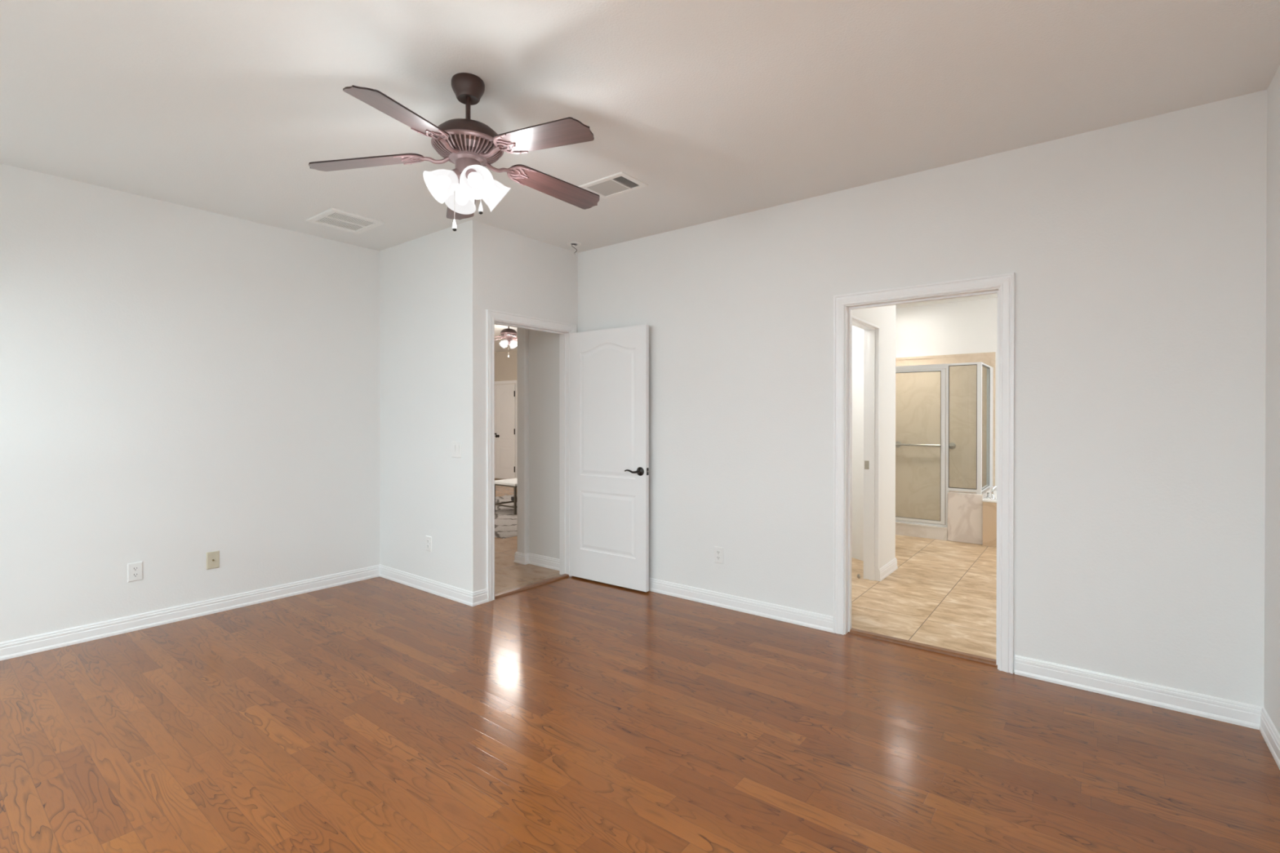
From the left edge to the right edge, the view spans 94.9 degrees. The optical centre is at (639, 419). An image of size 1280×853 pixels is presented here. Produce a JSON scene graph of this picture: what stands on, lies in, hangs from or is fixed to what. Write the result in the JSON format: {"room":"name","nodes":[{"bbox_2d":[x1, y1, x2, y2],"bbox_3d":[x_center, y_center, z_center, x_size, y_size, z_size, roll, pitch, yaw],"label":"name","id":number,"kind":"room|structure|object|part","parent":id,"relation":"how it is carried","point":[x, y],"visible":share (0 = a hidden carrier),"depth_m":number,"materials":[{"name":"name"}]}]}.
{"room":"empty bedroom","nodes":[
{"label":"empty bedroom","id":0,"kind":"room"},
{"bbox_2d":[0,163,380,642],"bbox_3d":[-3.232,-0.046,3.675,0.115,2.727,3.496,0,0,38],"label":"wall","id":1,"kind":"structure","parent":0,"point":[180,384],"depth_m":3.81,"materials":[{"name":"white paint"}]},
{"bbox_2d":[127,561,142,582],"bbox_3d":[-3.159,0.951,3.674,0.008,0.116,0.074,0,0,38],"label":"electrical outlet","id":2,"kind":"object","parent":1,"relation":"attached to","point":[135,570],"visible":1,"depth_m":3.67,"materials":[{"name":"white plastic"}]},
{"bbox_2d":[132,572,138,577],"bbox_3d":[-3.157,0.971,3.672,0.002,0.027,0.033,0,0,38],"label":"receptacle","id":3,"kind":"object","parent":2,"relation":"attached to","point":[134,574],"depth_m":3.67,"materials":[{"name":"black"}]},
{"bbox_2d":[132,566,138,571],"bbox_3d":[-3.157,0.932,3.672,0.002,0.027,0.033,0,0,38],"label":"receptacle","id":4,"kind":"object","parent":2,"relation":"attached to","point":[134,568],"depth_m":3.67,"materials":[{"name":"white plastic"}]},
{"bbox_2d":[0,564,380,660],"bbox_3d":[-3.180,1.269,3.641,0.016,0.096,3.266,0,0,38],"label":"baseboard","id":5,"kind":"structure","parent":1,"relation":"attached to","point":[11,649],"depth_m":3.81,"materials":[{"name":"white wood"}]},
{"bbox_2d":[206,551,219,569],"bbox_3d":[-2.903,0.956,3.994,0.018,0.116,0.074,0,0,38],"label":"outlet","id":6,"kind":"object","parent":1,"relation":"attached to","point":[212,557],"visible":1,"depth_m":3.99,"materials":[{"name":"beige plastic"}]},
{"bbox_2d":[379,222,463,589],"bbox_3d":[-1.692,-0.051,4.619,1.155,2.727,0.115,0,0,38],"label":"wall","id":7,"kind":"structure","parent":0,"point":[421,278],"depth_m":4.54,"materials":[{"name":"white paint"}]},
{"bbox_2d":[379,564,472,606],"bbox_3d":[-1.681,1.265,4.533,1.286,0.096,0.016,0,0,38],"label":"baseboard","id":8,"kind":"structure","parent":7,"relation":"attached to","point":[452,593],"depth_m":4.48,"materials":[{"name":"white wood"}]},
{"bbox_2d":[426,535,431,551],"bbox_3d":[-1.617,0.947,4.487,0.074,0.116,0.008,0,0,38],"label":"electrical outlet","id":9,"kind":"object","parent":7,"relation":"attached to","point":[428,539],"visible":1,"depth_m":4.48,"materials":[{"name":"white plastic"}]},
{"bbox_2d":[451,441,461,457],"bbox_3d":[-1.335,0.217,4.262,0.116,0.116,0.010,0,0,38],"label":"light switch","id":10,"kind":"object","parent":7,"relation":"attached to","point":[455,446],"visible":1,"depth_m":4.26,"materials":[{"name":"white plastic"}]},
{"bbox_2d":[494,350,516,479],"bbox_3d":[-1.038,-0.083,11.204,6.990,2.727,0.200,0,0,38],"label":"wall","id":11,"kind":"structure","parent":0,"point":[505,367],"depth_m":12.49,"materials":[{"name":"beige paint"}]},
{"bbox_2d":[494,384,496,478],"bbox_3d":[-3.346,0.248,12.808,0.630,2.010,0.098,0,0,38],"label":"door","id":12,"kind":"structure","parent":11,"relation":"in","point":[495,384],"depth_m":12.65,"materials":[{"name":"white wood"}]},
{"bbox_2d":[495,383,515,479],"bbox_3d":[-2.863,0.250,12.432,0.614,2.010,0.098,0,0,38],"label":"door","id":13,"kind":"structure","parent":11,"relation":"in","point":[505,436],"depth_m":12.43,"materials":[{"name":"white wood"}]},
{"bbox_2d":[494,380,517,478],"bbox_3d":[-3.080,0.221,12.657,1.352,2.106,0.020,0,0,38],"label":"door frame","id":14,"kind":"structure","parent":11,"relation":"attached to","point":[505,381],"depth_m":12.26,"materials":[{"name":"white wood"}]},
{"bbox_2d":[462,219,577,591],"bbox_3d":[-0.864,-0.051,4.648,0.115,2.727,1.179,0,0,38],"label":"wall","id":15,"kind":"structure","parent":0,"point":[504,270],"depth_m":4.22,"materials":[{"name":"white paint"}]},
{"bbox_2d":[472,588,488,606],"bbox_3d":[-1.144,1.267,4.188,0.016,0.096,0.132,0,0,38],"label":"baseboard","id":16,"kind":"structure","parent":15,"relation":"attached to","point":[480,597],"depth_m":4.19,"materials":[{"name":"white wood"}]},
{"bbox_2d":[516,327,528,553],"bbox_3d":[0.369,-0.064,7.226,0.120,2.727,4.745,0,0,38],"label":"wall","id":17,"kind":"structure","parent":0,"point":[522,335],"depth_m":5.34,"materials":[{"name":"white paint"}]},
{"bbox_2d":[514,551,528,564],"bbox_3d":[-0.896,1.260,5.609,0.153,0.096,0.662,0,0,38],"label":"baseboard","id":18,"kind":"structure","parent":17,"relation":"attached to","point":[519,557],"depth_m":5.34,"materials":[{"name":"white wood"}]},
{"bbox_2d":[0,478,1279,852],"bbox_3d":[-1.571,1.346,5.962,12.600,0.080,9.135,0,0,38],"label":"floor","id":19,"kind":"structure","parent":0,"point":[571,714],"depth_m":2.44,"materials":[{"name":"brown wood"}]},
{"bbox_2d":[494,494,517,538],"bbox_3d":[-1.820,1.285,8.270,2.795,0.017,2.524,0,0,38],"label":"area rug","id":20,"kind":"object","parent":19,"relation":"on","point":[505,519],"visible":0.16,"depth_m":7.57,"materials":[{"name":"beige fabric"}]},
{"bbox_2d":[494,478,517,514],"bbox_3d":[-1.552,1.068,8.548,0.580,0.414,1.170,0,0,38],"label":"coffee table","id":21,"kind":"object","parent":20,"relation":"on","point":[512,482],"visible":0.3,"depth_m":8.08,"materials":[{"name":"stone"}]},
{"bbox_3d":[-2.042,1.084,8.213,0.026,0.385,0.026,0,0,38],"label":"leg","id":22,"kind":"part","parent":21,"relation":"part of","materials":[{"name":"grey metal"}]},
{"bbox_3d":[-1.520,0.900,8.516,0.468,0.020,1.138,0,0,38],"label":"frame","id":23,"kind":"part","parent":21,"relation":"part of","materials":[{"name":"grey metal"}]},
{"bbox_3d":[-1.520,1.180,8.517,0.468,0.020,1.138,0,0,38],"label":"frame","id":24,"kind":"part","parent":21,"relation":"part of","materials":[{"name":"grey metal"}]},
{"bbox_3d":[-1.687,1.085,7.937,0.026,0.385,0.026,0,0,38],"label":"leg","id":25,"kind":"part","parent":21,"relation":"part of","materials":[{"name":"grey metal"}]},
{"bbox_2d":[494,573,568,599],"bbox_3d":[-0.856,1.304,4.627,0.068,0.017,0.772,0,0,38],"label":"threshold","id":26,"kind":"object","parent":19,"relation":"on","point":[564,575],"visible":0.8,"depth_m":4.59,"materials":[{"name":"brown wood"}]},
{"bbox_2d":[895,521,947,540],"bbox_3d":[2.891,1.231,6.745,1.178,0.142,0.135,0,0,38],"label":"curb","id":27,"kind":"object","parent":19,"relation":"on","point":[935,532],"visible":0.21,"depth_m":6.49,"materials":[{"name":"tile"}]},
{"bbox_2d":[895,361,993,527],"bbox_3d":[3.257,0.274,6.954,1.492,1.770,0.907,0,0,38],"label":"shower frame","id":28,"kind":"object","parent":27,"relation":"on","point":[944,369],"visible":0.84,"depth_m":6.37,"materials":[{"name":"white metal"}]},
{"bbox_3d":[2.871,0.288,6.721,1.130,1.688,0.033,0,0,38],"label":"door","id":29,"kind":"part","parent":28,"relation":"part of","materials":[{"name":"beige glass"}]},
{"bbox_2d":[895,441,955,448],"bbox_3d":[3.522,0.315,7.289,0.700,0.080,0.069,0,0,38],"label":"grab bar","id":30,"kind":"object","parent":28,"relation":"attached to","point":[952,446],"visible":0.89,"depth_m":7.26,"materials":[{"name":"silver metal"}]},
{"bbox_3d":[3.285,0.279,6.367,0.018,0.160,0.016,0,0,38],"label":"pull handle","id":31,"kind":"part","parent":28,"relation":"part of","materials":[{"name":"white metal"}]},
{"bbox_2d":[848,627,997,666],"bbox_3d":[1.625,1.310,3.417,0.802,0.017,0.068,0,0,38],"label":"threshold","id":32,"kind":"object","parent":19,"relation":"on","point":[913,644],"visible":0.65,"depth_m":3.38,"materials":[{"name":"brown wood"}]},
{"bbox_2d":[982,490,996,546],"bbox_3d":[4.686,1.066,5.807,2.138,0.482,0.956,0,0,38],"label":"bathtub","id":33,"kind":"object","parent":19,"relation":"on","point":[989,505],"visible":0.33,"depth_m":6.05,"materials":[{"name":"tile"}]},
{"bbox_2d":[986,484,996,498],"bbox_3d":[3.712,0.754,6.136,0.159,0.138,0.161,0,0,28],"label":"tub faucet","id":34,"kind":"object","parent":33,"relation":"on","point":[993,486],"visible":0.53,"depth_m":6.13,"materials":[{"name":"silver metal"}]},
{"bbox_3d":[3.739,0.754,6.141,0.160,0.139,0.052,0,0,-9],"label":"spout","id":35,"kind":"part","parent":34,"relation":"part of","materials":[{"name":"silver metal"}]},
{"bbox_2d":[0,0,1279,352],"bbox_3d":[-1.571,-1.471,5.949,12.600,0.100,9.135,0,0,38],"label":"ceiling","id":36,"kind":"structure","parent":0,"point":[724,108],"depth_m":2.50,"materials":[{"name":"white paint"}]},
{"bbox_2d":[306,207,384,234],"bbox_3d":[-2.088,-1.405,4.166,0.387,0.014,0.368,0,0,38],"label":"ceiling vent","id":37,"kind":"object","parent":36,"relation":"in","point":[334,218],"visible":1,"depth_m":4.15,"materials":[{"name":"white metal"}]},
{"bbox_2d":[308,72,599,231],"bbox_3d":[-0.670,-1.095,2.421,1.199,0.616,1.224,0,0,38],"label":"ceiling fan","id":38,"kind":"object","parent":36,"relation":"hanging from","point":[471,145],"visible":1,"depth_m":2.37,"materials":[{"name":"brown wood"}]},
{"bbox_3d":[-1.128,-1.062,2.422,0.461,0.074,0.135,0,0,-2],"label":"blade","id":39,"kind":"part","parent":38,"relation":"part of","materials":[{"name":"brown wood"}]},
{"bbox_3d":[-0.827,-1.060,2.039,0.135,0.074,0.461,0,0,16],"label":"blade","id":40,"kind":"part","parent":38,"relation":"part of","materials":[{"name":"brown wood"}]},
{"bbox_3d":[-0.803,-0.963,2.386,0.072,0.057,0.057,-40,-3,-24],"label":"bulb","id":41,"kind":"part","parent":38,"relation":"part of","materials":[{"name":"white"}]},
{"bbox_3d":[-0.795,-0.970,2.391,0.108,0.134,0.134,-40,-3,-24],"label":"lamp shade","id":42,"kind":"part","parent":38,"relation":"part of","materials":[{"name":"white glass"}]},
{"bbox_3d":[-0.771,-0.924,2.439,0.002,0.189,0.002,0,0,38],"label":"pull chain","id":43,"kind":"part","parent":38,"relation":"part of","materials":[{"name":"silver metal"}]},
{"bbox_3d":[-0.771,-0.808,2.440,0.019,0.047,0.019,0,0,38],"label":"pull knob","id":44,"kind":"part","parent":38,"relation":"part of","materials":[{"name":"white"}]},
{"bbox_2d":[451,168,461,182],"bbox_3d":[-0.761,-0.998,2.410,0.056,0.054,0.054,-40,-3,-24],"label":"socket","id":45,"kind":"object","parent":38,"relation":"attached to","point":[456,172],"depth_m":2.39,"materials":[{"name":"brown metal"}]},
{"bbox_3d":[-0.760,-0.971,2.519,0.134,0.134,0.108,18,-43,-16],"label":"lamp shade","id":46,"kind":"part","parent":38,"relation":"part of","materials":[{"name":"white glass"}]},
{"bbox_3d":[-0.856,-1.064,2.827,0.135,0.074,0.461,0,0,-20],"label":"blade","id":47,"kind":"part","parent":38,"relation":"part of","materials":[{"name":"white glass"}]},
{"bbox_2d":[465,168,476,178],"bbox_3d":[-0.686,-0.998,2.390,0.054,0.054,0.056,-18,44,-16],"label":"socket","id":48,"kind":"object","parent":38,"relation":"attached to","point":[468,171],"depth_m":2.37,"materials":[{"name":"brown metal"}]},
{"bbox_3d":[-0.662,-0.963,2.348,0.057,0.057,0.072,-18,44,-16],"label":"bulb","id":49,"kind":"part","parent":38,"relation":"part of","materials":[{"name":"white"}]},
{"bbox_3d":[-0.667,-0.970,2.357,0.134,0.134,0.108,-18,44,-16],"label":"lamp shade","id":50,"kind":"part","parent":38,"relation":"part of","materials":[{"name":"white glass"}]},
{"bbox_3d":[-0.662,-0.878,2.439,0.019,0.047,0.019,0,0,38],"label":"pull knob","id":51,"kind":"part","parent":38,"relation":"part of","materials":[{"name":"white"}]},
{"bbox_3d":[-0.632,-0.970,2.485,0.108,0.134,0.134,40,3,-24],"label":"lamp shade","id":52,"kind":"part","parent":38,"relation":"part of","materials":[{"name":"white glass"}]},
{"bbox_3d":[-0.370,-1.061,2.206,0.461,0.074,0.135,0,0,34],"label":"blade","id":53,"kind":"part","parent":38,"relation":"part of","materials":[{"name":"brown wood"}]},
{"bbox_3d":[-0.387,-1.064,2.693,0.461,0.074,0.135,0,0,-38],"label":"blade","id":54,"kind":"part","parent":38,"relation":"part of","materials":[{"name":"brown wood"}]},
{"bbox_2d":[494,326,516,357],"bbox_3d":[-1.937,-1.166,8.519,0.999,0.535,1.030,0,0,38],"label":"ceiling fan","id":55,"kind":"object","parent":36,"relation":"hanging from","point":[508,333],"visible":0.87,"depth_m":8.43,"materials":[{"name":"brown metal"}]},
{"bbox_3d":[-1.931,-1.109,8.426,0.113,0.113,0.091,13,40,14],"label":"lamp shade","id":56,"kind":"part","parent":55,"relation":"part of","materials":[{"name":"white glass"}]},
{"bbox_3d":[-1.828,-1.109,8.467,0.091,0.113,0.113,38,-1,18],"label":"lamp shade","id":57,"kind":"part","parent":55,"relation":"part of","materials":[{"name":"white glass"}]},
{"bbox_2d":[567,241,581,254],"bbox_3d":[-0.530,-1.369,4.712,0.112,0.090,0.112,0,0,38],"label":"smoke detector mount","id":58,"kind":"object","parent":36,"relation":"attached to","point":[572,244],"visible":1,"depth_m":4.71,"materials":[{"name":"white plastic"}]},
{"bbox_2d":[578,171,648,199],"bbox_3d":[-0.161,-1.404,3.528,0.341,0.010,0.244,0,0,38],"label":"ceiling vent","id":59,"kind":"object","parent":36,"relation":"in","point":[620,183],"visible":0.98,"depth_m":3.51,"materials":[{"name":"white metal"}]},
{"bbox_2d":[851,325,863,560],"bbox_3d":[1.950,-0.057,5.854,0.100,2.727,0.959,0,0,-22],"label":"wall","id":60,"kind":"structure","parent":0,"point":[857,512],"depth_m":5.49,"materials":[{"name":"white paint"}]},
{"bbox_2d":[852,305,895,568],"bbox_3d":[1.669,-0.050,4.518,0.120,2.727,1.730,0,0,38],"label":"wall bath partition","id":61,"kind":"structure","parent":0,"point":[884,317],"depth_m":4.96,"materials":[{"name":"white paint"}]},
{"bbox_2d":[852,315,879,581],"bbox_3d":[1.645,0.277,4.489,0.120,2.072,0.836,0,0,38],"label":"door frame","id":62,"kind":"structure","parent":61,"relation":"attached to","point":[871,331],"depth_m":4.79,"materials":[{"name":"white wood"}]},
{"bbox_3d":[1.863,0.372,4.824,0.036,0.070,0.005,0,0,38],"label":"strike plate","id":63,"kind":"part","parent":62,"relation":"part of","materials":[{"name":"silver metal"}]},
{"bbox_2d":[878,557,897,581],"bbox_3d":[2.052,1.263,5.016,0.153,0.096,0.518,0,0,38],"label":"baseboard","id":64,"kind":"structure","parent":61,"relation":"attached to","point":[887,569],"depth_m":4.94,"materials":[{"name":"white wood"}]},
{"bbox_2d":[528,89,1266,706],"bbox_3d":[0.906,-0.048,3.937,4.770,2.727,0.125,0,0,38],"label":"wall","id":65,"kind":"structure","parent":0,"point":[1135,251],"depth_m":2.96,"materials":[{"name":"white paint"}]},
{"bbox_2d":[485,309,576,601],"bbox_3d":[-0.867,0.257,4.631,0.133,2.112,0.916,0,0,38],"label":"door frame","id":66,"kind":"structure","parent":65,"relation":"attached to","point":[564,330],"depth_m":4.69,"materials":[{"name":"white wood"}]},
{"bbox_2d":[528,552,559,570],"bbox_3d":[-0.824,1.262,5.201,0.494,0.096,0.016,0,0,38],"label":"baseboard","id":67,"kind":"structure","parent":65,"relation":"attached to","point":[549,562],"depth_m":5.22,"materials":[{"name":"white wood"}]},
{"bbox_2d":[570,324,648,591],"bbox_3d":[-0.264,0.290,4.657,0.798,2.017,0.085,0,0,38],"label":"door","id":68,"kind":"structure","parent":65,"relation":"in","point":[610,367],"depth_m":4.63,"materials":[{"name":"white wood"}]},
{"bbox_3d":[-0.046,0.391,4.464,0.156,0.066,0.049,0,0,38],"label":"lever handle","id":69,"kind":"part","parent":68,"relation":"part of","materials":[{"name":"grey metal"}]},
{"bbox_2d":[714,546,723,564],"bbox_3d":[0.555,0.955,4.144,0.074,0.116,0.008,0,0,38],"label":"electrical outlet","id":70,"kind":"object","parent":65,"relation":"attached to","point":[718,551],"visible":1,"depth_m":4.14,"materials":[{"name":"white plastic"}]},
{"bbox_2d":[648,577,832,632],"bbox_3d":[0.333,1.266,4.313,2.194,0.096,0.016,0,0,38],"label":"baseboard","id":71,"kind":"structure","parent":65,"relation":"attached to","point":[782,613],"depth_m":4.00,"materials":[{"name":"white wood"}]},
{"bbox_2d":[832,272,1014,673],"bbox_3d":[1.606,0.277,3.388,0.946,2.084,0.133,0,0,38],"label":"door frame","id":72,"kind":"structure","parent":65,"relation":"attached to","point":[1002,285],"depth_m":3.22,"materials":[{"name":"white wood"}]},
{"bbox_2d":[1014,654,1263,729],"bbox_3d":[2.304,1.274,2.777,0.900,0.096,0.016,0,0,38],"label":"baseboard","id":73,"kind":"structure","parent":65,"relation":"attached to","point":[1228,711],"depth_m":2.74,"materials":[{"name":"white wood"}]},
{"bbox_2d":[895,297,997,522],"bbox_3d":[3.930,-0.064,7.232,5.490,2.727,0.360,0,0,38],"label":"wall","id":74,"kind":"structure","parent":0,"point":[917,394],"depth_m":7.22,"materials":[{"name":"beige tile"}]},
{"bbox_2d":[947,491,984,544],"bbox_3d":[3.486,1.043,6.277,0.334,0.524,0.120,0,0,38],"label":"wall","id":75,"kind":"structure","parent":0,"point":[965,509],"depth_m":6.23,"materials":[{"name":"tile"}]},
{"bbox_2d":[975,486,995,497],"bbox_3d":[3.861,1.041,6.562,0.092,0.524,0.790,0,0,38],"label":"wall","id":76,"kind":"structure","parent":0,"point":[988,490],"depth_m":6.43,"materials":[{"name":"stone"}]},
{"bbox_2d":[1263,65,1279,734],"bbox_3d":[1.344,-0.032,0.712,0.115,2.727,4.445,0,0,38],"label":"wall","id":77,"kind":"structure","parent":0,"point":[1272,531],"depth_m":2.40,"materials":[{"name":"white paint"}]},
{"bbox_2d":[1258,707,1279,769],"bbox_3d":[1.327,1.283,0.804,0.016,0.096,4.330,0,0,38],"label":"baseboard","id":78,"kind":"structure","parent":77,"relation":"attached to","point":[1267,728],"depth_m":2.36,"materials":[{"name":"white wood"}]}
]}

